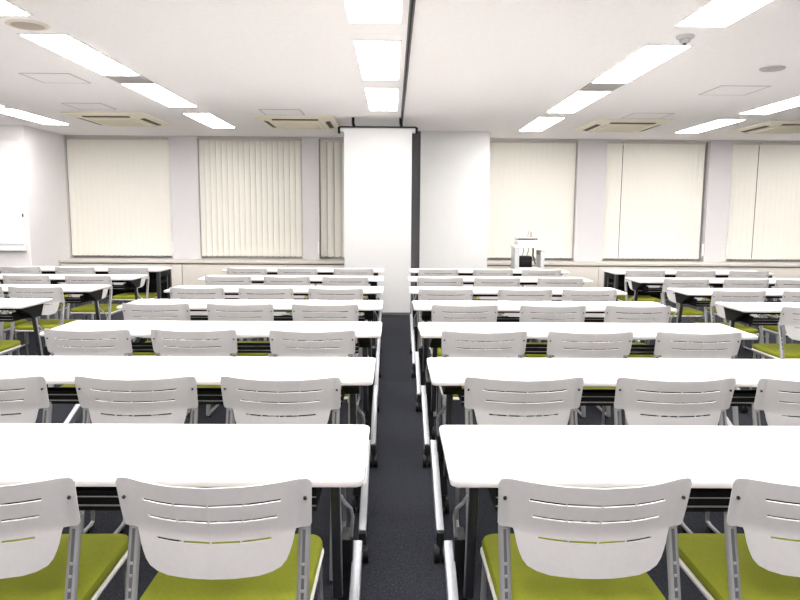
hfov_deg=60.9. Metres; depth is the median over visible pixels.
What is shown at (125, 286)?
shelf
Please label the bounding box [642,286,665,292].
shelf
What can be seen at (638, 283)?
desk
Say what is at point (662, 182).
vertical blind
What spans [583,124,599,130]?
outlet
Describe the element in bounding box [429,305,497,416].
chair
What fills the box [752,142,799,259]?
vertical blind
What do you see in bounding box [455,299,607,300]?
shelf
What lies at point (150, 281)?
shelf
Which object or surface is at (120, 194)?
vertical blind
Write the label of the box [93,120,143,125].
grille
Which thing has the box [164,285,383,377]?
desk
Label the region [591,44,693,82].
recessed light
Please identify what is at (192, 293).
chair
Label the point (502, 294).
chair
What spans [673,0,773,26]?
recessed light
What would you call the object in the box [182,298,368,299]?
shelf
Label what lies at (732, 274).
chair
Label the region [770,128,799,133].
grille
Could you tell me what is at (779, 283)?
chair
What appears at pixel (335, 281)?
chair
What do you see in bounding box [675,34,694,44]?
smoke detector
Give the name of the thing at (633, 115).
ceiling hatch
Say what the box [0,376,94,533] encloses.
chair
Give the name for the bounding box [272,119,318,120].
outlet
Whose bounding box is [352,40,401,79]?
recessed light
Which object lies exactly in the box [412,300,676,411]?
desk
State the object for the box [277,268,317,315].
chair
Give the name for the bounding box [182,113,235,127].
recessed light
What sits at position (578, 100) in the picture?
recessed light
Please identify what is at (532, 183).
vertical blind
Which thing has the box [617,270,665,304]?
chair
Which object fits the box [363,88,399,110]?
recessed light
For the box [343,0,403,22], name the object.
recessed light
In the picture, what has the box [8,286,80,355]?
chair
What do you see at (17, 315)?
shelf
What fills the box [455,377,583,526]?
chair
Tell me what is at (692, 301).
shelf
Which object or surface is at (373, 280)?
desk
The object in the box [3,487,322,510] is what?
shelf
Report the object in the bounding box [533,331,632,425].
chair
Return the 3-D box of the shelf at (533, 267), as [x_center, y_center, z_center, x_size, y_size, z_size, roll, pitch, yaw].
[1.883,-0.468,10.038,0.313,0.045,0.320,0,7,-1]
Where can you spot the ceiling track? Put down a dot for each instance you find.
(411, 2)
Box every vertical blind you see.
[66,137,173,255]
[199,138,302,256]
[318,139,343,256]
[487,140,578,257]
[603,141,622,257]
[618,141,708,258]
[725,142,759,258]
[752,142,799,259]
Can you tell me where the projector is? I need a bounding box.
[514,237,536,245]
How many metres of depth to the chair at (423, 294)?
5.50 m
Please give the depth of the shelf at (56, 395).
2.69 m
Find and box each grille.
[10,22,44,29]
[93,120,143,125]
[109,77,148,82]
[278,123,320,128]
[603,126,644,131]
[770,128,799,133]
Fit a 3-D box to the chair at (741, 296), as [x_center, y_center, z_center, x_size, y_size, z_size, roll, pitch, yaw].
[2.766,0.278,5.741,0.448,0.753,0.518,0,7,-2]
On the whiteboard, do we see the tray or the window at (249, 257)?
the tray
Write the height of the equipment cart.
0.914 m
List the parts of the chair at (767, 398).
sled leg, post, backrest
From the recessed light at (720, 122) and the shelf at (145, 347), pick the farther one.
the recessed light at (720, 122)
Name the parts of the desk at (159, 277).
modesty panel, leg, rail, leg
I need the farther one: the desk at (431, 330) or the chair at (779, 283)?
the chair at (779, 283)
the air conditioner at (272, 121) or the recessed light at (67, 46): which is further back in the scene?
the air conditioner at (272, 121)
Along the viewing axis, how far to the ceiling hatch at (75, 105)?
8.05 m
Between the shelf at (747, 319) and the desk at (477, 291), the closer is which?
the shelf at (747, 319)
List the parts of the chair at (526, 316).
seat, backrest, post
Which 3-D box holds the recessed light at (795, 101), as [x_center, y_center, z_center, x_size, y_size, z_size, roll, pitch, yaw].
[4.303,-2.177,7.580,0.360,0.011,1.420,0,7,-1]
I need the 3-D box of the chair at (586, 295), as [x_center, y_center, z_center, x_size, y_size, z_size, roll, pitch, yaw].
[1.546,0.272,5.731,0.448,0.753,0.518,0,7,0]
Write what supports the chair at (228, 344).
on the floor
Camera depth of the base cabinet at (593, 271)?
11.03 m
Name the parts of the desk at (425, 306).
leg post, shelf rail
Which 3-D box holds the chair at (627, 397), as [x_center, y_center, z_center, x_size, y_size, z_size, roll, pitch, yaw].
[1.030,0.644,2.728,0.448,0.753,0.518,0,7,0]
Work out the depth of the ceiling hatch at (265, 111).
8.36 m
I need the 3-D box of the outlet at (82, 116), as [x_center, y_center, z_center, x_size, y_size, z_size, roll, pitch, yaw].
[-3.738,-2.331,8.647,0.600,0.014,0.060,0,7,-1]
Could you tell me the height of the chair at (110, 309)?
0.753 m
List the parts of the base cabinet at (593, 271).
panel, panel, panel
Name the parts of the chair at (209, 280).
backrest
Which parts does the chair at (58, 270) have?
backrest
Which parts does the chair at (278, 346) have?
backrest, post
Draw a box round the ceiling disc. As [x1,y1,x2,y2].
[759,66,785,71]
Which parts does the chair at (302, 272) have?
backrest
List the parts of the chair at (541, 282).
backrest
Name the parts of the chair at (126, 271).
backrest, seat, post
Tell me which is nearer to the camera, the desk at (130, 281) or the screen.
the desk at (130, 281)
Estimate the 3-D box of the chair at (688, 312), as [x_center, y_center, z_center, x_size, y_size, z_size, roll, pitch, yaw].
[2.765,0.152,6.753,0.448,0.753,0.518,0,7,0]
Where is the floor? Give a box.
[0,298,799,599]
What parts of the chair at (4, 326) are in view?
backrest, post, seat, sled leg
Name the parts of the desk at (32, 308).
leg post, leg rod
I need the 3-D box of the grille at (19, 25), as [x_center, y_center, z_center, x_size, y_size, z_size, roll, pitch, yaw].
[-2.498,-1.838,4.563,0.208,0.013,0.208,0,7,-1]
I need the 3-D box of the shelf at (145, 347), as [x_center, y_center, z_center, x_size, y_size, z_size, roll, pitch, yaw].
[-1.003,0.245,3.773,1.550,0.063,0.165,0,7,-1]
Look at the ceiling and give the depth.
5.68 m
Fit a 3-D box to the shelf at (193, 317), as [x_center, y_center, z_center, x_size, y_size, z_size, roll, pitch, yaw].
[-1.022,0.118,4.795,1.550,0.063,0.165,0,7,-1]
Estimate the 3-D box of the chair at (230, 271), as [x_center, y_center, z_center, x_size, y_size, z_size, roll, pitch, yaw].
[-1.702,0.002,7.712,0.448,0.753,0.518,0,7,-2]
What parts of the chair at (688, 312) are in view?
post, backrest, seat, post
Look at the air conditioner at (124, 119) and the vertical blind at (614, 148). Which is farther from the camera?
the vertical blind at (614, 148)
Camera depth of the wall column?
10.33 m
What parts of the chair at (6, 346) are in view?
seat rail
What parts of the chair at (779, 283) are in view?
post, backrest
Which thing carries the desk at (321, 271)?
on the floor
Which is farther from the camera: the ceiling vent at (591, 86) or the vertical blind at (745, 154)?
the vertical blind at (745, 154)
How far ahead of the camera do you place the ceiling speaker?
4.52 m
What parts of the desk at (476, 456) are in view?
leg rod, leg post, shelf rail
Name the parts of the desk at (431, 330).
leg post, shelf rail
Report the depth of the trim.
10.36 m
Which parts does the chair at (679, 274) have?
backrest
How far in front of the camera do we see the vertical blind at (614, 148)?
11.31 m
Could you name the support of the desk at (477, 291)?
on the floor
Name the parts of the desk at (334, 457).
shelf rail, leg post, leg rod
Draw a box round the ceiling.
[0,0,799,140]
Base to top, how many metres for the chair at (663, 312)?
0.753 m
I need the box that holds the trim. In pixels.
[411,131,420,300]
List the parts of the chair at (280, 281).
backrest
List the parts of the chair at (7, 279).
post, sled leg, backrest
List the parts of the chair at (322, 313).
backrest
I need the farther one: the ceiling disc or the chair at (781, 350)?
the ceiling disc
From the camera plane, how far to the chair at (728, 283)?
6.57 m
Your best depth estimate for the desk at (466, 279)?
6.88 m
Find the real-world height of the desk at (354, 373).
0.720 m
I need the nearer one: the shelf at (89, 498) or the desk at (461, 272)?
the shelf at (89, 498)
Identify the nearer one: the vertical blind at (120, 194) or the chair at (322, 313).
the chair at (322, 313)
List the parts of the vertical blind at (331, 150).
control cord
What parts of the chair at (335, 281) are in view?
backrest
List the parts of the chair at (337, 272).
backrest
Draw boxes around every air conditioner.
[60,112,173,126]
[253,115,339,128]
[572,119,675,131]
[726,120,799,133]
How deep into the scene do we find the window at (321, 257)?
11.50 m
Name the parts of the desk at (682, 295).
leg post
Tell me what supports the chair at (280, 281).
on the floor
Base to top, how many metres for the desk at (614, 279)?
0.720 m
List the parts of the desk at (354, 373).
shelf rail, leg post, leg rod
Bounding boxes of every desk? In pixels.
[0,266,171,318]
[0,274,147,341]
[0,284,110,339]
[0,298,52,386]
[0,356,375,561]
[0,423,369,599]
[40,320,381,466]
[117,299,382,411]
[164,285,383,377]
[198,275,383,352]
[223,267,383,334]
[408,276,592,352]
[409,268,569,313]
[409,286,626,377]
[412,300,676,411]
[418,322,757,466]
[427,358,799,561]
[439,425,799,599]
[603,270,773,335]
[625,277,799,343]
[667,288,799,341]
[715,302,799,412]
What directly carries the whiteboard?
attached to the wall at (43, 158)
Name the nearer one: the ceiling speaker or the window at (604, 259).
the ceiling speaker
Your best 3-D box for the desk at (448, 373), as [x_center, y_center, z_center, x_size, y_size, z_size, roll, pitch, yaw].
[1.017,0.641,2.877,1.800,0.720,0.554,0,7,-1]
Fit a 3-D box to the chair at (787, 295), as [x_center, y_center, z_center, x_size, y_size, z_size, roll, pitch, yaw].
[3.352,0.282,5.741,0.448,0.753,0.518,0,7,0]
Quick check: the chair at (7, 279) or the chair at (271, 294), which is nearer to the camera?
the chair at (271, 294)
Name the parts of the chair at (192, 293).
backrest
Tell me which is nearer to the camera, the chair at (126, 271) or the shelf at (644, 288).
the shelf at (644, 288)
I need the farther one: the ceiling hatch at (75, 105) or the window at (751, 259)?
the window at (751, 259)
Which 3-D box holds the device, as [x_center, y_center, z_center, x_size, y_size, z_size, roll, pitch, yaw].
[1.827,-0.568,10.002,0.185,0.160,0.246,0,7,-1]
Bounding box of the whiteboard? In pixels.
[0,140,27,250]
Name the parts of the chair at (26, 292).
post, backrest, seat, post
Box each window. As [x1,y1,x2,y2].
[75,255,172,257]
[204,139,302,258]
[321,257,343,258]
[487,258,570,259]
[602,144,705,260]
[726,145,799,261]
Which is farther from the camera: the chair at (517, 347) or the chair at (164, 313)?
the chair at (164, 313)
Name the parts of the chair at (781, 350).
seat rail, sled leg, seat, post, backrest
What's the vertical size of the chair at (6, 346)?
0.753 m
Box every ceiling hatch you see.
[19,73,90,82]
[62,103,116,109]
[259,109,304,114]
[623,113,673,118]
[698,85,770,94]
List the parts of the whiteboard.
rail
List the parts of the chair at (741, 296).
post, seat, backrest, post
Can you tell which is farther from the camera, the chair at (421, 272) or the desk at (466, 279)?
the chair at (421, 272)
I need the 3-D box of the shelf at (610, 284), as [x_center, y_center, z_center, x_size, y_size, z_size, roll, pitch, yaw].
[3.309,-0.191,7.885,1.720,0.040,0.250,0,7,-1]
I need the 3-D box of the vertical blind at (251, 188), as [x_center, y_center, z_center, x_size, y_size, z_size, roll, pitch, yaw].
[-2.463,-1.689,11.257,1.672,1.929,0.045,0,7,-1]
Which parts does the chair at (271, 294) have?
backrest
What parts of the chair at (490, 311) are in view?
post, seat, backrest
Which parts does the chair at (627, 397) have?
post, backrest, sled leg, post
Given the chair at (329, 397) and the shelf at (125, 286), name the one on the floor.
the chair at (329, 397)
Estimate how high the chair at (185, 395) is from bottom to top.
0.753 m
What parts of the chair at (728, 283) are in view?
seat, backrest, post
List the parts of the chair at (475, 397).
sled leg, post, backrest, post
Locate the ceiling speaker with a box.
[4,18,49,30]
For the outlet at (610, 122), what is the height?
0.014 m
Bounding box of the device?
[519,255,531,266]
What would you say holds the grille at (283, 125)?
attached to the air conditioner at (272, 121)
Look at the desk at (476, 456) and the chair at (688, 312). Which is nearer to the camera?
the desk at (476, 456)
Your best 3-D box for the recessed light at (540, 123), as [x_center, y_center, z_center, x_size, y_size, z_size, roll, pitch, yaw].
[1.935,-2.419,9.391,0.360,0.011,1.420,0,7,-1]
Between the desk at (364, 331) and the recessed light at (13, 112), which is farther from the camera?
the recessed light at (13, 112)
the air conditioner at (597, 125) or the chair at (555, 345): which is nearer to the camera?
the chair at (555, 345)
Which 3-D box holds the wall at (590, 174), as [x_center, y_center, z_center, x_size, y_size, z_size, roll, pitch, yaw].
[0.889,-1.372,11.392,15.400,2.600,0.270,0,7,-1]
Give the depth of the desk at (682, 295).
5.87 m
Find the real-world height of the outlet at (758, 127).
0.016 m
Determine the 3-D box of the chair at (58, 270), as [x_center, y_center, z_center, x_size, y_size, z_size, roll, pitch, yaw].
[-3.596,-0.009,7.700,0.448,0.753,0.518,0,7,1]
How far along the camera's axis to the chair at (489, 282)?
6.52 m
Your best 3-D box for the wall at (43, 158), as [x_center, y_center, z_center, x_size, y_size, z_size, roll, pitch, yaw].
[-6.133,-1.317,10.585,1.340,2.600,1.210,0,7,-1]
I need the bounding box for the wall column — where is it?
[419,131,489,286]
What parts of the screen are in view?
mounting rail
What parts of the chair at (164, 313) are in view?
seat, backrest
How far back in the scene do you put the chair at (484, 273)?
7.52 m
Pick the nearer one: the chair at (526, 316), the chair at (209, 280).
the chair at (526, 316)
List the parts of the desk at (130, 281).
leg post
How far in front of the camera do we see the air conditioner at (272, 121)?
8.94 m
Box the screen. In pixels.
[338,117,417,314]
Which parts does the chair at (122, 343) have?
post, seat, backrest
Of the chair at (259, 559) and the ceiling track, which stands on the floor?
the chair at (259, 559)
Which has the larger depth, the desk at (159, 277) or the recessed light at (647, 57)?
the desk at (159, 277)
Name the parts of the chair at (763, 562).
post, seat, backrest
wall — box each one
[0,125,69,266]
[63,135,799,262]
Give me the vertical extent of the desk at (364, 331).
0.720 m
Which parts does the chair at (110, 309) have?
post, backrest, seat, post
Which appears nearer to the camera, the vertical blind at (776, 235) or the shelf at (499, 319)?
the shelf at (499, 319)
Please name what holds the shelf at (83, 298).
attached to the desk at (90, 292)
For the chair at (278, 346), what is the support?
on the floor
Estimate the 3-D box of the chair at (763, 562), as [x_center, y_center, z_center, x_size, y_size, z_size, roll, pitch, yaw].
[0.988,0.765,1.757,0.448,0.753,0.518,0,7,-1]
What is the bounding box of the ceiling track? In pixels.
[401,0,415,124]
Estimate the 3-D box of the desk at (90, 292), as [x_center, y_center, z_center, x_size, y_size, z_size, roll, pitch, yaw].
[-3.442,0.242,5.832,1.800,0.720,0.554,0,7,-1]
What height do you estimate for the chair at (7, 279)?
0.753 m
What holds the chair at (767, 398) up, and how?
on the floor
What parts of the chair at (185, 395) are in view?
post, sled leg, backrest, post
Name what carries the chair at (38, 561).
on the floor
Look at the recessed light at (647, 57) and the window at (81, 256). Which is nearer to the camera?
the recessed light at (647, 57)
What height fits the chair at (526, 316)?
0.753 m
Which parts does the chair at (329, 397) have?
post, backrest, post, sled leg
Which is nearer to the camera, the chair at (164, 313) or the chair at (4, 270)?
the chair at (164, 313)
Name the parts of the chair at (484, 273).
backrest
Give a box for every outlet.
[82,116,130,117]
[141,118,160,125]
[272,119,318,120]
[326,121,333,127]
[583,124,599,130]
[610,122,655,123]
[741,126,769,132]
[780,124,799,125]
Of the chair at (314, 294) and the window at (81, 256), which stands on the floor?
the chair at (314, 294)
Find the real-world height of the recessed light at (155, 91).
0.011 m
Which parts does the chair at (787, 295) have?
seat, post, backrest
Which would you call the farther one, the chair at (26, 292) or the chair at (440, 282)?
the chair at (440, 282)
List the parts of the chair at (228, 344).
backrest, seat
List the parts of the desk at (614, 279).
leg, rail, leg, modesty panel, leg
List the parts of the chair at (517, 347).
sled leg, post, backrest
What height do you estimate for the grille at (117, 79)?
0.008 m
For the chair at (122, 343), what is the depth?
3.49 m
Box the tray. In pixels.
[0,248,26,250]
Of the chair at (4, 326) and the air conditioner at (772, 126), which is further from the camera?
the air conditioner at (772, 126)
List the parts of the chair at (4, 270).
backrest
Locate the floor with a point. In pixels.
(401, 530)
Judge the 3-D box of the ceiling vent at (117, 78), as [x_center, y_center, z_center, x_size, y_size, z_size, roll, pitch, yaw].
[-2.541,-2.074,6.398,0.330,0.012,0.320,0,7,-1]
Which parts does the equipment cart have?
panel, panel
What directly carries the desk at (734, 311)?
on the floor
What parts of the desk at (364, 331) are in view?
shelf rail, leg post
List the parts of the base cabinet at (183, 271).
panel, panel, panel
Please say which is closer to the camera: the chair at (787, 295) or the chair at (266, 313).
the chair at (266, 313)
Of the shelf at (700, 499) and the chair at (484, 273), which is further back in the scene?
the chair at (484, 273)
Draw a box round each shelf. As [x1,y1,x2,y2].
[0,311,24,321]
[0,385,344,404]
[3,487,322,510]
[4,295,88,302]
[50,280,166,282]
[73,283,129,289]
[75,339,359,352]
[152,312,364,321]
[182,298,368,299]
[430,313,647,321]
[441,342,724,354]
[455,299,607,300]
[458,386,799,405]
[488,488,799,511]
[519,266,539,268]
[608,282,722,286]
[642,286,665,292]
[688,298,795,306]
[741,315,793,325]
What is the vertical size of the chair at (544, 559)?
0.753 m
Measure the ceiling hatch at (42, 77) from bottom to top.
0.004 m
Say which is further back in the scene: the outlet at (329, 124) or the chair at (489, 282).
the outlet at (329, 124)
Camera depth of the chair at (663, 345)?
3.53 m
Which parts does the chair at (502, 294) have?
backrest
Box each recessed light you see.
[0,0,33,15]
[0,109,69,124]
[16,33,140,75]
[120,83,197,106]
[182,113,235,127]
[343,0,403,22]
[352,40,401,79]
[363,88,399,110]
[518,117,565,130]
[546,91,611,112]
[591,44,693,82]
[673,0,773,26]
[674,119,746,132]
[738,95,799,113]
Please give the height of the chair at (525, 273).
0.753 m
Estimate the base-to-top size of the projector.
0.122 m
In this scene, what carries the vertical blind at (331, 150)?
attached to the wall at (590, 174)
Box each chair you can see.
[0,267,57,332]
[0,286,28,355]
[0,340,20,355]
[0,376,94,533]
[0,477,128,599]
[2,275,66,353]
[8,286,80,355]
[43,329,132,423]
[54,267,108,319]
[64,275,124,346]
[74,376,220,533]
[107,267,156,320]
[116,476,323,599]
[121,303,190,415]
[150,329,250,423]
[169,287,224,339]
[205,276,258,340]
[206,304,273,416]
[220,376,346,580]
[226,268,266,285]
[238,288,292,340]
[263,277,313,340]
[269,330,355,424]
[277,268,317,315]
[291,304,360,416]
[308,288,362,356]
[322,277,368,340]
[333,269,373,298]
[417,277,462,340]
[417,289,472,351]
[418,269,457,275]
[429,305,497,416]
[438,331,526,426]
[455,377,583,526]
[472,269,512,316]
[474,278,519,341]
[480,477,691,599]
[498,289,552,342]
[519,305,585,417]
[521,270,561,286]
[530,278,583,342]
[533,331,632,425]
[562,290,616,341]
[587,377,735,541]
[596,306,670,417]
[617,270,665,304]
[648,279,709,344]
[654,332,741,425]
[665,270,715,321]
[668,478,799,599]
[692,290,765,358]
[705,378,799,532]
[707,279,769,350]
[728,271,768,337]
[749,307,799,416]
[752,280,799,344]
[757,291,799,358]
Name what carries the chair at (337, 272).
on the floor
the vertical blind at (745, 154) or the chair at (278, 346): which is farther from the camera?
the vertical blind at (745, 154)
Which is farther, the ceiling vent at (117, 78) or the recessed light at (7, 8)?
the ceiling vent at (117, 78)
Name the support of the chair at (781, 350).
on the floor
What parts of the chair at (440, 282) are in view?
backrest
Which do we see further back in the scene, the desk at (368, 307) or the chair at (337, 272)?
the chair at (337, 272)
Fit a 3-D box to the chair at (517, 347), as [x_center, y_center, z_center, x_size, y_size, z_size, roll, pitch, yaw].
[0.433,0.516,3.720,0.448,0.753,0.518,0,7,-1]
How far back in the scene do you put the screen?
8.93 m
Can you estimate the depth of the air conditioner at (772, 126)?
9.32 m
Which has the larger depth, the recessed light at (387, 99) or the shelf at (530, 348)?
the recessed light at (387, 99)
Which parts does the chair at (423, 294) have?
sled leg, post, backrest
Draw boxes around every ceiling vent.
[105,75,153,83]
[580,83,624,90]
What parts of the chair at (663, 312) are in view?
post, backrest, seat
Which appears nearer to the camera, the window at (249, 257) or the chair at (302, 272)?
the chair at (302, 272)
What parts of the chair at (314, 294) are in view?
backrest, post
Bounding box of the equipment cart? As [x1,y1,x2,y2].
[510,245,545,276]
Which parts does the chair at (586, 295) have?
backrest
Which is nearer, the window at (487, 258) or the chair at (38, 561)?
the chair at (38, 561)
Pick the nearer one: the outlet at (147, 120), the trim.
the outlet at (147, 120)
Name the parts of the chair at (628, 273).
post, seat, backrest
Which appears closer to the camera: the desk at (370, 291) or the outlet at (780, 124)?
the desk at (370, 291)
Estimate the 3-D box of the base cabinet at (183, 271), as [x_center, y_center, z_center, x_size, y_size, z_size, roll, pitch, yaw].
[-3.044,-0.358,11.145,4.850,0.598,0.385,0,7,-1]
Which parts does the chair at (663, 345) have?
backrest, post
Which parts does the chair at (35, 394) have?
backrest, post, sled leg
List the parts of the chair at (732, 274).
backrest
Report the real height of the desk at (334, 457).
0.720 m
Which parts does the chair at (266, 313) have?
post, backrest, seat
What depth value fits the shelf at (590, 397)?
2.71 m
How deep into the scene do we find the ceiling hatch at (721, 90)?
6.76 m
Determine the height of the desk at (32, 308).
0.720 m
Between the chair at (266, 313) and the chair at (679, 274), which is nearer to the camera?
the chair at (266, 313)
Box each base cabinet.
[59,258,343,286]
[487,261,799,299]
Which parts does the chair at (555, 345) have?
backrest, seat, sled leg, post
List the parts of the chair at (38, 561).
backrest, seat, post, sled leg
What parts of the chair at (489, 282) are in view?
backrest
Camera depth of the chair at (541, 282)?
6.54 m

